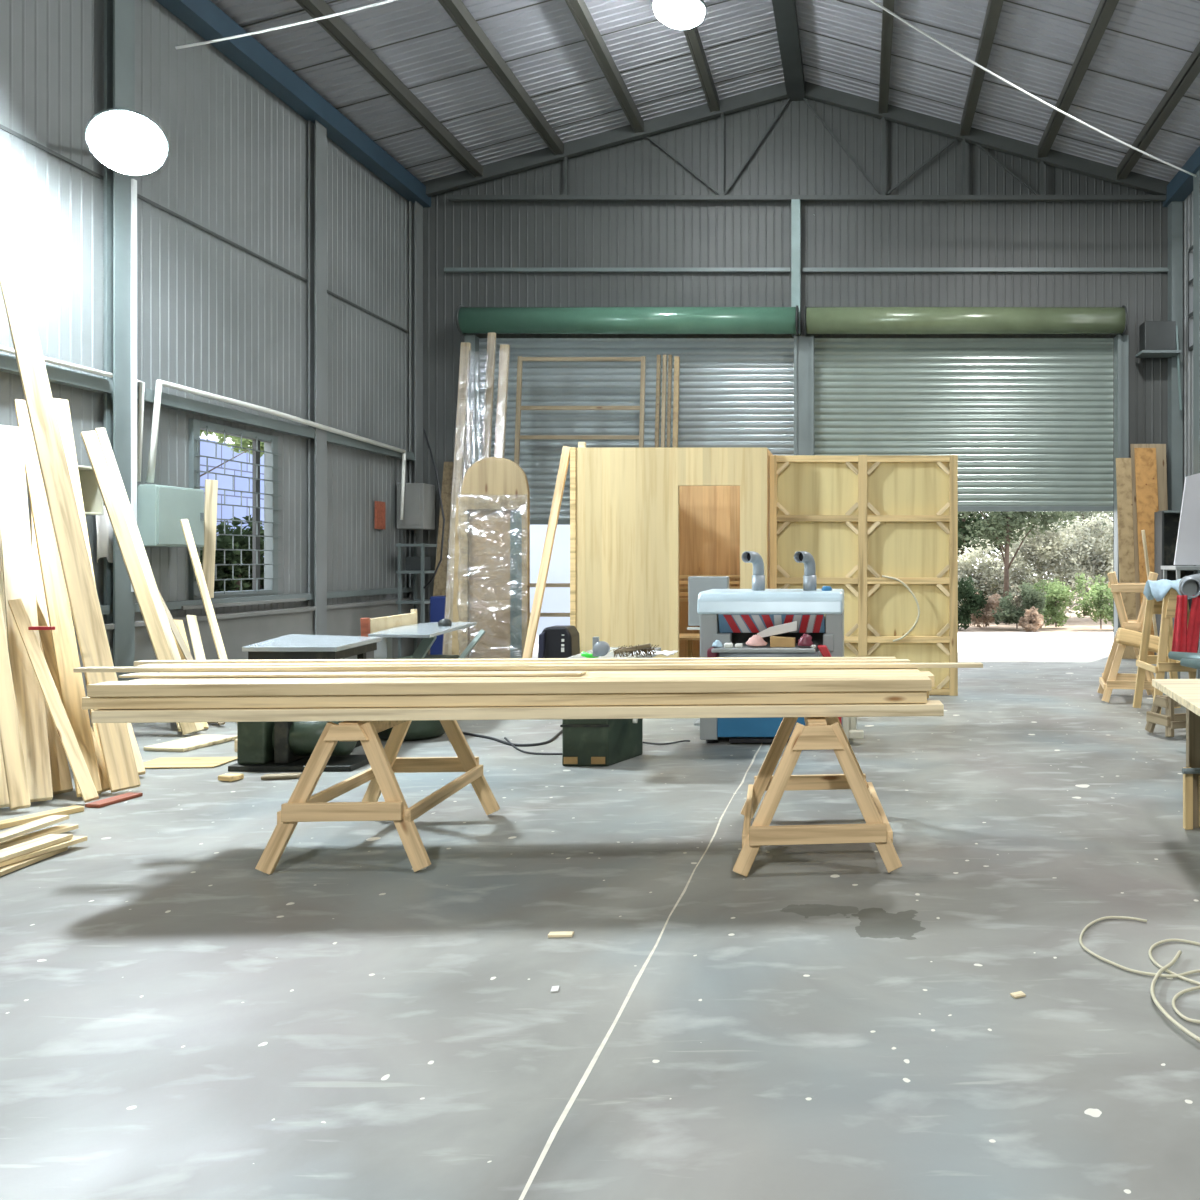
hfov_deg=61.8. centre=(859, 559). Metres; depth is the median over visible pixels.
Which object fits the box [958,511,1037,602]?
leafy tree
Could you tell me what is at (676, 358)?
timber
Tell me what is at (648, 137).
trim
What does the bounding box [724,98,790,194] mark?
trim
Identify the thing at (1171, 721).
sawhorse
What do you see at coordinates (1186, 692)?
workbench
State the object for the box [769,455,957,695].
wall panel
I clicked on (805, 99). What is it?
trim
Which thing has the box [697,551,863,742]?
thickness planer
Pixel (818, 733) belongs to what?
sawhorse
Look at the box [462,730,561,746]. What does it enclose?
power cable
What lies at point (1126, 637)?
wooden beam
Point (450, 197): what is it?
trim
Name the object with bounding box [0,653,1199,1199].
floor
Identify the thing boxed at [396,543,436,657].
steel shelf
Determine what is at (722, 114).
trim
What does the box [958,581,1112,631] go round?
soil
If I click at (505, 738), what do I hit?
power cable
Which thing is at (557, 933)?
chip
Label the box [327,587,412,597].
trim
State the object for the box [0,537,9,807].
plank
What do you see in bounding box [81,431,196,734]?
plank
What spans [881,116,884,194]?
trim
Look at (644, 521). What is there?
wooden cabinet
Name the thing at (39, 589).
plank
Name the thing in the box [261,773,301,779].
wood offcut
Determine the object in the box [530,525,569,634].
wall
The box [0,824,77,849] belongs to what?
plank
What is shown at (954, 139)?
trim
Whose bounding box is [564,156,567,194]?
trim
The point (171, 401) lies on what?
trim
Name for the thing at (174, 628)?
plank
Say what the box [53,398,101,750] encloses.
plank
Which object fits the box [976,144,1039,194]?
trim
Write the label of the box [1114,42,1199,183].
trim
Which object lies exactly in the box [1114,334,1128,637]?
trim
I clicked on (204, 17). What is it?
roof beam
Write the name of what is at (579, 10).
beam
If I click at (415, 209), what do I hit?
trim
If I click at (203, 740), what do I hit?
board
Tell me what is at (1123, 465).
plywood sheet
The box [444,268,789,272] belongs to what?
trim
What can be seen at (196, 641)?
plank
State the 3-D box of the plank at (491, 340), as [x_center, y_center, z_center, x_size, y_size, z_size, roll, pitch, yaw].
[-5.036,-0.813,12.721,0.120,4.591,0.609,0,0,0]
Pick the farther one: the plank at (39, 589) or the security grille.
the security grille
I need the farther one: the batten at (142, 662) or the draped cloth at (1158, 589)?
the draped cloth at (1158, 589)
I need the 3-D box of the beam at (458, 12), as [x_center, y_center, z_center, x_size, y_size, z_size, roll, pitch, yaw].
[-4.690,-6.397,4.490,0.140,0.175,20.980,0,0,0]
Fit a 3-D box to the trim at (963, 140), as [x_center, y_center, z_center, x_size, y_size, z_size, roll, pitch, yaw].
[1.620,-6.153,14.860,0.050,0.986,0.050,0,0,0]
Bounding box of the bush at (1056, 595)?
[1030,578,1075,626]
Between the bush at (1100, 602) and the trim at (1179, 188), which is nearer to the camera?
the trim at (1179, 188)
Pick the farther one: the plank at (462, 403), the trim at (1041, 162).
the trim at (1041, 162)
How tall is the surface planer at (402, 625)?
1.006 m
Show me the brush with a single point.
(645, 648)
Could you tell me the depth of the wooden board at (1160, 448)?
14.78 m
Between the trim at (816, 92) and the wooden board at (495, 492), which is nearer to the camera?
the wooden board at (495, 492)
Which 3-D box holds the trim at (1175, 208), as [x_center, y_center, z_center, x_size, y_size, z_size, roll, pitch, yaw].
[4.925,-2.175,14.850,0.170,7.350,0.200,0,0,0]
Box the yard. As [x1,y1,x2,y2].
[533,632,1112,652]
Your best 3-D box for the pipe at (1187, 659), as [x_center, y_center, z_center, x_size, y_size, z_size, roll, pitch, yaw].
[2.873,1.105,7.332,1.008,0.790,0.334,0,0,30]
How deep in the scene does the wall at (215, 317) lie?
10.27 m
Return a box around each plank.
[0,205,140,792]
[0,425,52,801]
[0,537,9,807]
[0,598,30,809]
[0,815,68,842]
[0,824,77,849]
[0,834,72,861]
[0,836,86,866]
[0,847,67,875]
[8,598,98,802]
[14,399,101,796]
[30,505,50,631]
[36,599,109,791]
[39,634,72,794]
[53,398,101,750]
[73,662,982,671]
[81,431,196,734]
[82,691,926,708]
[87,676,931,696]
[91,700,943,722]
[95,428,203,732]
[115,672,145,774]
[129,671,933,686]
[159,591,224,724]
[159,668,884,672]
[173,619,207,728]
[180,519,227,659]
[186,615,216,722]
[202,479,217,597]
[361,668,918,672]
[443,342,470,654]
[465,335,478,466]
[482,332,495,458]
[494,344,509,457]
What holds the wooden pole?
on the floor
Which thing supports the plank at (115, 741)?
on the floor
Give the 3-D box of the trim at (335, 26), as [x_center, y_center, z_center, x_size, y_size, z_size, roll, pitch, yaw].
[-5.950,-6.049,4.490,0.140,0.175,20.980,0,0,0]
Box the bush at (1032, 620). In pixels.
[1018,606,1044,631]
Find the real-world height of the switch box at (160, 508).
0.590 m
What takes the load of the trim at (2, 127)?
attached to the wall at (215, 317)
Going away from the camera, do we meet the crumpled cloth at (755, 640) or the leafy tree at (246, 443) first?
the crumpled cloth at (755, 640)
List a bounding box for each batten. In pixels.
[119,671,586,677]
[134,657,895,665]
[137,659,909,666]
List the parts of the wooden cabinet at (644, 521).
corner post, panel, panel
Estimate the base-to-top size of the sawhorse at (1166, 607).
1.224 m
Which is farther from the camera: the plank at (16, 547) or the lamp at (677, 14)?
the lamp at (677, 14)
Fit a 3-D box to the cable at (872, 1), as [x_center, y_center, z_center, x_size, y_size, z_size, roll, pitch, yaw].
[2.176,-5.752,11.600,5.927,0.858,0.026,0,0,-33]
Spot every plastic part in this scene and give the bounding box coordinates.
[724,643,732,647]
[735,643,742,647]
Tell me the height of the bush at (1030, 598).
1.068 m
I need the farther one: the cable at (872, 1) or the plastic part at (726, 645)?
the cable at (872, 1)
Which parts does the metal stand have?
leg, leg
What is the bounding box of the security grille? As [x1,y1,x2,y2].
[195,426,280,596]
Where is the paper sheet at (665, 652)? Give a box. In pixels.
[630,650,677,655]
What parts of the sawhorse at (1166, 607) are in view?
leg, leg, leg, leg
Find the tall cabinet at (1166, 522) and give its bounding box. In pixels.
[1154,510,1195,654]
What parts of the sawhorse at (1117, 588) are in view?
leg, leg, leg, leg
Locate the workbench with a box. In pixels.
[1152,679,1199,829]
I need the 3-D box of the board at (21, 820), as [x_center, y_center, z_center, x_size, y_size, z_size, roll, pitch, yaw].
[-4.793,1.485,5.382,0.090,0.030,0.660,0,0,22]
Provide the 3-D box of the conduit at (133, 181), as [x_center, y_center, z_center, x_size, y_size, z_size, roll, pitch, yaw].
[-6.872,-1.650,8.992,0.024,3.900,0.045,0,0,0]
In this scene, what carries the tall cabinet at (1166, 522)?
on the floor
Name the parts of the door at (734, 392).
plate, plate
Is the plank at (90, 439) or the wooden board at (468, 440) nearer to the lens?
the plank at (90, 439)
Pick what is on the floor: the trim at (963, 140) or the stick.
the stick
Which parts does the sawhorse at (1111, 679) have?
leg, leg, leg, leg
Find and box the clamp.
[581,637,609,657]
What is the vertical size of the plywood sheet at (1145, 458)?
3.219 m
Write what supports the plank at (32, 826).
on the plank at (62, 828)
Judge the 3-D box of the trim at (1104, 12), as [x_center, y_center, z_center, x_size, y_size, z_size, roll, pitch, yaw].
[2.840,-6.356,4.490,0.140,0.175,20.980,0,0,0]
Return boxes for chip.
[548,931,573,937]
[551,986,558,991]
[1010,991,1025,997]
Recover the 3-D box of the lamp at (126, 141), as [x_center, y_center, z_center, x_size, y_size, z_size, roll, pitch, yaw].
[-6.340,-3.553,8.353,0.546,0.569,1.366,0,0,-28]
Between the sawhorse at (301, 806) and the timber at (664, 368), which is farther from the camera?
the timber at (664, 368)
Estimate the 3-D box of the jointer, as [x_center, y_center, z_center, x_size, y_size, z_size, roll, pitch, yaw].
[-1.885,1.107,7.200,0.570,0.785,1.200,0,0,0]
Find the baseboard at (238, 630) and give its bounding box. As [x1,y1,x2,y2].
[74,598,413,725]
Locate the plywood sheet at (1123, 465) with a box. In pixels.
[1116,458,1136,658]
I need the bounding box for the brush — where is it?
[613,643,658,656]
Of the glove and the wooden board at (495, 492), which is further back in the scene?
the wooden board at (495, 492)
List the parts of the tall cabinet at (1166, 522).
panel, panel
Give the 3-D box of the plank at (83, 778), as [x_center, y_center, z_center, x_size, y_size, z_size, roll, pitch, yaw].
[-5.187,0.871,6.094,1.138,1.226,0.073,0,0,30]
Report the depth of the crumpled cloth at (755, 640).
7.58 m
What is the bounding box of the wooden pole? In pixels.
[522,446,569,657]
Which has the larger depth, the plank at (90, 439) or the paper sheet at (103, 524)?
the paper sheet at (103, 524)
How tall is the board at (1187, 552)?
1.037 m
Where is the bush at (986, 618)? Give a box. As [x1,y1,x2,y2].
[970,593,1001,627]
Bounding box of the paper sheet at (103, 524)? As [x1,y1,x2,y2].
[96,505,112,562]
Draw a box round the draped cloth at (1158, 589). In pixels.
[1143,579,1190,600]
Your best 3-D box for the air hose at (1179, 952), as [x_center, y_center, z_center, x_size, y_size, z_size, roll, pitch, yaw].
[1.080,1.480,3.208,0.185,0.013,0.786,0,0,6]
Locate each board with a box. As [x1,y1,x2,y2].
[0,805,83,828]
[85,792,142,807]
[143,734,236,751]
[143,757,236,768]
[234,739,236,751]
[428,462,453,654]
[461,457,529,658]
[463,410,472,478]
[1130,444,1167,632]
[1174,473,1199,564]
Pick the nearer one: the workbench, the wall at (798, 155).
the workbench
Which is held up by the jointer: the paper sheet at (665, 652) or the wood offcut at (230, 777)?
the paper sheet at (665, 652)
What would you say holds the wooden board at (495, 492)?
on the floor
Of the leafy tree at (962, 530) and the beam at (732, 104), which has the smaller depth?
the beam at (732, 104)
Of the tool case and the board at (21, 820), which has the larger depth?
the tool case
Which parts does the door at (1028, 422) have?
plate, plate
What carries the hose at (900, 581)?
attached to the wall panel
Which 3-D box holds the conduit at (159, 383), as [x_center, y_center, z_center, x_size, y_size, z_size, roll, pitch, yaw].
[-6.867,-1.182,11.653,0.074,1.167,5.346,0,0,0]
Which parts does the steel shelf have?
post, post, post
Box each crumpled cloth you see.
[712,640,722,646]
[746,635,766,645]
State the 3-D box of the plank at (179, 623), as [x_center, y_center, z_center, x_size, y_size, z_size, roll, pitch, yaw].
[-6.251,1.027,8.782,0.170,0.919,1.321,0,0,-44]
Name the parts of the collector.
post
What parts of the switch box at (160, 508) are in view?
box door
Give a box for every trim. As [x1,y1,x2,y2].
[0,124,408,333]
[0,353,112,392]
[70,605,109,616]
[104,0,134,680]
[135,593,312,611]
[137,386,314,437]
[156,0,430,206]
[241,0,1199,168]
[295,0,482,177]
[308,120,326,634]
[327,432,414,460]
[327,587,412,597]
[409,201,422,646]
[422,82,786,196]
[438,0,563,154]
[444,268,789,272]
[448,195,1165,200]
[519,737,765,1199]
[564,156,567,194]
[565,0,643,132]
[646,136,720,194]
[683,26,719,111]
[721,113,723,194]
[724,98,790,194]
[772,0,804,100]
[791,199,800,336]
[794,335,813,454]
[803,98,880,194]
[803,268,1167,272]
[805,81,1169,194]
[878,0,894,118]
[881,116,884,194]
[885,138,956,194]
[959,0,1003,140]
[962,139,964,194]
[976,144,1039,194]
[1038,0,1118,157]
[1040,160,1042,194]
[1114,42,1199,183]
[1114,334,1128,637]
[1163,146,1199,206]
[1168,201,1182,509]
[1193,169,1199,652]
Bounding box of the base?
[228,721,368,771]
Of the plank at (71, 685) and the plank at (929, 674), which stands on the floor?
the plank at (71, 685)
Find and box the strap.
[28,626,54,629]
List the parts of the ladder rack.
cross rail, cross rail, cross rail, cross rail, cross rail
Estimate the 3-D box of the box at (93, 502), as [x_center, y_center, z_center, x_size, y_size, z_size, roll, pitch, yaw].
[-6.865,-0.610,8.320,0.230,0.420,0.320,0,0,0]
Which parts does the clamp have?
handle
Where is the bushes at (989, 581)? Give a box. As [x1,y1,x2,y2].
[958,511,1112,622]
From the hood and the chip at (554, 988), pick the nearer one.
the chip at (554, 988)
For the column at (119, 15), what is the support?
attached to the wall at (215, 317)
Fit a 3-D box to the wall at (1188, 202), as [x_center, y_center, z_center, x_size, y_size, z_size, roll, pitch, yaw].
[5.032,-2.225,4.500,0.016,7.450,21.000,0,0,0]
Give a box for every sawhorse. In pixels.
[255,720,499,874]
[733,717,901,876]
[1097,631,1154,702]
[1107,571,1157,631]
[1133,588,1196,713]
[1145,695,1185,736]
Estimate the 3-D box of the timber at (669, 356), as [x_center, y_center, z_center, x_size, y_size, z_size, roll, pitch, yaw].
[-2.915,-0.830,14.370,0.050,4.645,0.509,0,0,0]
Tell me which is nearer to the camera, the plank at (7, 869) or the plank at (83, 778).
the plank at (7, 869)
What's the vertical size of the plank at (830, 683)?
0.058 m
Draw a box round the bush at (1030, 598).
[991,580,1046,628]
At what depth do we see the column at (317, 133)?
12.12 m
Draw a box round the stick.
[1141,530,1157,654]
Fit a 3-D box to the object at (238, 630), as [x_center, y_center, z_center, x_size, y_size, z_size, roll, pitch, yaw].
[-6.960,1.045,4.500,0.140,0.910,21.000,0,0,0]
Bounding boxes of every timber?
[655,355,660,446]
[661,355,666,446]
[667,355,671,446]
[672,356,679,446]
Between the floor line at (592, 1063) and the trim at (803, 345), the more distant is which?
the trim at (803, 345)
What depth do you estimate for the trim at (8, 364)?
8.29 m
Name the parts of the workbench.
leg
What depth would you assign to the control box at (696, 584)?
8.62 m
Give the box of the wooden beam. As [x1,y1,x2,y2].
[1116,628,1158,652]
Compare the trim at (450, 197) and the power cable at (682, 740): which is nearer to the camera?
the power cable at (682, 740)
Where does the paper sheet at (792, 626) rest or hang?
on the cardboard box at (775, 641)
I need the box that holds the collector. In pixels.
[1172,573,1199,678]
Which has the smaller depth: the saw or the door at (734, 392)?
the saw
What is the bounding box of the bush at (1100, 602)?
[1072,572,1112,628]
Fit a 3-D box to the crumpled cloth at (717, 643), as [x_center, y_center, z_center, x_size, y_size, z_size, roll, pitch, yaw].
[-1.133,0.662,7.556,0.087,0.053,0.081,0,0,28]
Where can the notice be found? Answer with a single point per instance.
(379, 506)
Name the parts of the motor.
pull chain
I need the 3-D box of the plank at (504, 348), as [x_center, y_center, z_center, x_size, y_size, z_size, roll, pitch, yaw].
[-4.746,-0.697,12.396,0.135,4.360,0.659,0,0,0]
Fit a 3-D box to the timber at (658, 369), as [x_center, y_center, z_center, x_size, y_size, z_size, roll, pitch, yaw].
[-3.091,-0.830,14.350,0.055,4.645,0.549,0,0,0]
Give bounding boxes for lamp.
[85,108,168,174]
[652,0,705,28]
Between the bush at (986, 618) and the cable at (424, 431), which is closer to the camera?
the cable at (424, 431)
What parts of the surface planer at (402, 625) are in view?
post, adjusting knob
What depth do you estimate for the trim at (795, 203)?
14.80 m
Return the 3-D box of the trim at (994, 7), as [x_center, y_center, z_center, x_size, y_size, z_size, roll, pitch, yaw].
[1.630,-6.690,4.490,0.140,0.175,20.980,0,0,0]
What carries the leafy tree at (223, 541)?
on the ground
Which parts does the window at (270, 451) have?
frame, sill, sash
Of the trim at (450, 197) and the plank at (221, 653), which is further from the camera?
the trim at (450, 197)
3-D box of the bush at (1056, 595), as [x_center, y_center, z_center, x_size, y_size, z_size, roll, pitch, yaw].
[4.281,0.951,21.215,1.205,1.100,0.956,0,0,0]
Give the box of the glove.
[797,634,813,645]
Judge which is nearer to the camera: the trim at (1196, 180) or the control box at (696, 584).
the control box at (696, 584)
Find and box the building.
[200,438,263,563]
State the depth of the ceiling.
12.81 m
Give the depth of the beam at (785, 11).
13.45 m
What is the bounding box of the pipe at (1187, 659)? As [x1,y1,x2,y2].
[1168,651,1199,669]
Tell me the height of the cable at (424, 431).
2.373 m
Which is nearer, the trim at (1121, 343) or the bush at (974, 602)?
the trim at (1121, 343)
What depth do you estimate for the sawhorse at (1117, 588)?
9.93 m
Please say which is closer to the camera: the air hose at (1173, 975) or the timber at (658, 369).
the air hose at (1173, 975)
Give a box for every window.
[174,419,305,609]
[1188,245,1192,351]
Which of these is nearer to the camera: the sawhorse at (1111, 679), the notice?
the sawhorse at (1111, 679)
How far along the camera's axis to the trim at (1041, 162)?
14.84 m
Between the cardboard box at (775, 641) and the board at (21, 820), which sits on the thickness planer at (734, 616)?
the cardboard box at (775, 641)
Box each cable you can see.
[175,0,395,48]
[423,429,444,588]
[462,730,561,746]
[504,737,561,754]
[643,740,689,744]
[869,0,1196,176]
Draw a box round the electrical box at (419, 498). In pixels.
[397,483,434,529]
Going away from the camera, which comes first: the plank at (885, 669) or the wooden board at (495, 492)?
the plank at (885, 669)
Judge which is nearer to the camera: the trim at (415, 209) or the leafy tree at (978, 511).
the trim at (415, 209)
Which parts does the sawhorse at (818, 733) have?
leg, leg, leg, leg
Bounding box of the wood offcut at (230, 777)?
[218,773,243,781]
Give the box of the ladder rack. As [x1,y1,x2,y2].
[514,356,645,616]
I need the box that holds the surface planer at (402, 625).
[360,609,484,658]
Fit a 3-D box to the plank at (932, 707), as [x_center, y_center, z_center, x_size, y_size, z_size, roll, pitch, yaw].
[-1.617,0.744,4.674,4.060,0.058,0.152,0,0,-3]
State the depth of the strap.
5.84 m
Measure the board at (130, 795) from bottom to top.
0.020 m
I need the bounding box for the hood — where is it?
[697,589,843,613]
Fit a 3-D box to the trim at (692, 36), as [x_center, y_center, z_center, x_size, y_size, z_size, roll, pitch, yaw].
[-2.260,-7.069,4.490,0.140,0.175,20.980,0,0,0]
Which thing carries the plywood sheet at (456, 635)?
on the floor
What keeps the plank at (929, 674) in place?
on the plank
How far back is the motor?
14.50 m
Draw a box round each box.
[78,465,103,514]
[137,485,203,546]
[405,557,430,569]
[430,596,445,654]
[687,576,728,725]
[770,636,795,646]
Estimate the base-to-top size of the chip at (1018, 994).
0.007 m
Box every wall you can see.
[0,0,408,625]
[423,98,1167,654]
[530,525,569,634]
[1183,191,1192,490]
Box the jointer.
[560,647,660,765]
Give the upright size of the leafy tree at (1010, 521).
5.424 m
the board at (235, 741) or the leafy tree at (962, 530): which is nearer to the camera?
the board at (235, 741)
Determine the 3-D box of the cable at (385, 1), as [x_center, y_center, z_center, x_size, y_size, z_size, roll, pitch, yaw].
[-4.634,-5.024,8.600,3.119,0.800,0.022,0,0,0]
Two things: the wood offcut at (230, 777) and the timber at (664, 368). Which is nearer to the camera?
the wood offcut at (230, 777)
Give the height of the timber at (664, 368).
4.645 m
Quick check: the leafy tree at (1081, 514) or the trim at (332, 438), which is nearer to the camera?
the trim at (332, 438)
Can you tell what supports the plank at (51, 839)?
on the plank at (76, 839)
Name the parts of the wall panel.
rail, rail, rail, rail, rail, rail, rail, rail, rail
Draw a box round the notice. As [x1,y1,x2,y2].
[375,501,384,528]
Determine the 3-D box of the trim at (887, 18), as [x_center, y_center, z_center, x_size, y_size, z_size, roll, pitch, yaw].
[0.360,-7.042,4.490,0.140,0.175,20.980,0,0,0]
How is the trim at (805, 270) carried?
attached to the wall at (798, 155)
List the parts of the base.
plate, motor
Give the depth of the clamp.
6.77 m
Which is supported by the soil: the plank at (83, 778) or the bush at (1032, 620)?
the bush at (1032, 620)
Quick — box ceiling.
[210,0,1199,181]
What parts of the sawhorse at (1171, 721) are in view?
leg, leg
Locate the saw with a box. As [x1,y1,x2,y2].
[242,634,381,746]
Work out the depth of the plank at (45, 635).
6.47 m
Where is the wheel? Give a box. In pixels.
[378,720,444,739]
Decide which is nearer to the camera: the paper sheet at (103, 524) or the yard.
the paper sheet at (103, 524)
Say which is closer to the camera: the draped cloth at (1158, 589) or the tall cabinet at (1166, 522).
the draped cloth at (1158, 589)
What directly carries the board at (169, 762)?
on the floor
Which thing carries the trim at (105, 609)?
attached to the wall at (215, 317)
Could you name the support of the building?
on the yard
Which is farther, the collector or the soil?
the soil
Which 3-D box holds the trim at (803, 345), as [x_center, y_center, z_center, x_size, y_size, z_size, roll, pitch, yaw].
[-0.875,-1.000,14.885,0.310,5.000,0.170,0,0,0]
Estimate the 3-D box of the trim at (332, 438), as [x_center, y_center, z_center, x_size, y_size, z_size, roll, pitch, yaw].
[-6.955,-1.600,13.500,0.110,0.120,2.460,0,0,0]
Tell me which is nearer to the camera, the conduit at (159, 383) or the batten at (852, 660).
the batten at (852, 660)
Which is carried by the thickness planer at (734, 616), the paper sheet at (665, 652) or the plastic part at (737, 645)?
the plastic part at (737, 645)
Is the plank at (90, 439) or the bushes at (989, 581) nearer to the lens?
the plank at (90, 439)
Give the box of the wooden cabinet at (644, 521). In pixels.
[570,442,772,657]
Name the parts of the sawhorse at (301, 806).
leg, leg, leg, leg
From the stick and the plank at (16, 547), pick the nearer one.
the plank at (16, 547)
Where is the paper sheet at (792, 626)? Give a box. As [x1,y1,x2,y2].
[757,621,796,636]
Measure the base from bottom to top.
0.420 m
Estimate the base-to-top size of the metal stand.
1.438 m
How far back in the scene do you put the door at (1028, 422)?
15.02 m
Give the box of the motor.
[1135,321,1181,410]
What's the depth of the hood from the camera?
7.70 m
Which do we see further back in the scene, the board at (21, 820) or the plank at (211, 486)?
the plank at (211, 486)
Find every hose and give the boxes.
[882,575,919,641]
[1079,916,1199,1023]
[1150,950,1199,1041]
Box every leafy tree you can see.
[200,430,263,476]
[200,515,263,591]
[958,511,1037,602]
[958,511,1077,616]
[959,511,1112,578]
[999,511,1112,615]
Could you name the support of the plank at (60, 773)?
on the floor
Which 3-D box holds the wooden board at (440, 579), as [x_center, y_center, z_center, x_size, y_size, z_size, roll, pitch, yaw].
[-6.219,-0.005,14.275,0.295,2.995,0.578,0,0,0]
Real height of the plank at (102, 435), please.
2.676 m
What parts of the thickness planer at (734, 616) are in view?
arm, panel, arm, knob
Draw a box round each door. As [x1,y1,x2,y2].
[456,305,798,524]
[804,305,1127,510]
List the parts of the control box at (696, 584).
foot plate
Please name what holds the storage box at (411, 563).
on the steel shelf
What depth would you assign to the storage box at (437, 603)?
13.55 m
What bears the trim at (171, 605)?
attached to the wall at (215, 317)
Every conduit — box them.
[0,346,112,377]
[131,179,136,591]
[134,379,405,519]
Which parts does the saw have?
rail, leg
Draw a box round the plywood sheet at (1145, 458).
[1134,448,1158,654]
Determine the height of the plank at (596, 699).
0.058 m
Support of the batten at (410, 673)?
on the plank at (929, 674)
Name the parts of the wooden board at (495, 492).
panel, dark panel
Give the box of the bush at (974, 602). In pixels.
[958,576,987,629]
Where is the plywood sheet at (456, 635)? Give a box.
[452,498,460,654]
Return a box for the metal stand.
[1161,566,1199,694]
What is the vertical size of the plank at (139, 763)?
1.495 m
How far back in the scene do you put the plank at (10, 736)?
5.78 m
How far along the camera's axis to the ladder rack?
14.52 m
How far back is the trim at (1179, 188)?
14.20 m
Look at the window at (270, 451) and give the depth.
11.06 m
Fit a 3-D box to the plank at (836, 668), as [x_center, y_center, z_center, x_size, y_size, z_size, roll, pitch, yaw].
[-1.739,0.620,5.199,3.916,0.058,0.212,0,0,-3]
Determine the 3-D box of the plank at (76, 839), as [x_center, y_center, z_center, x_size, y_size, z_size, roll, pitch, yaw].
[-4.147,1.459,4.593,0.090,0.022,0.793,0,0,8]
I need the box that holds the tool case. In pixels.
[538,625,579,657]
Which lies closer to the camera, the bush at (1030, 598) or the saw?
the saw

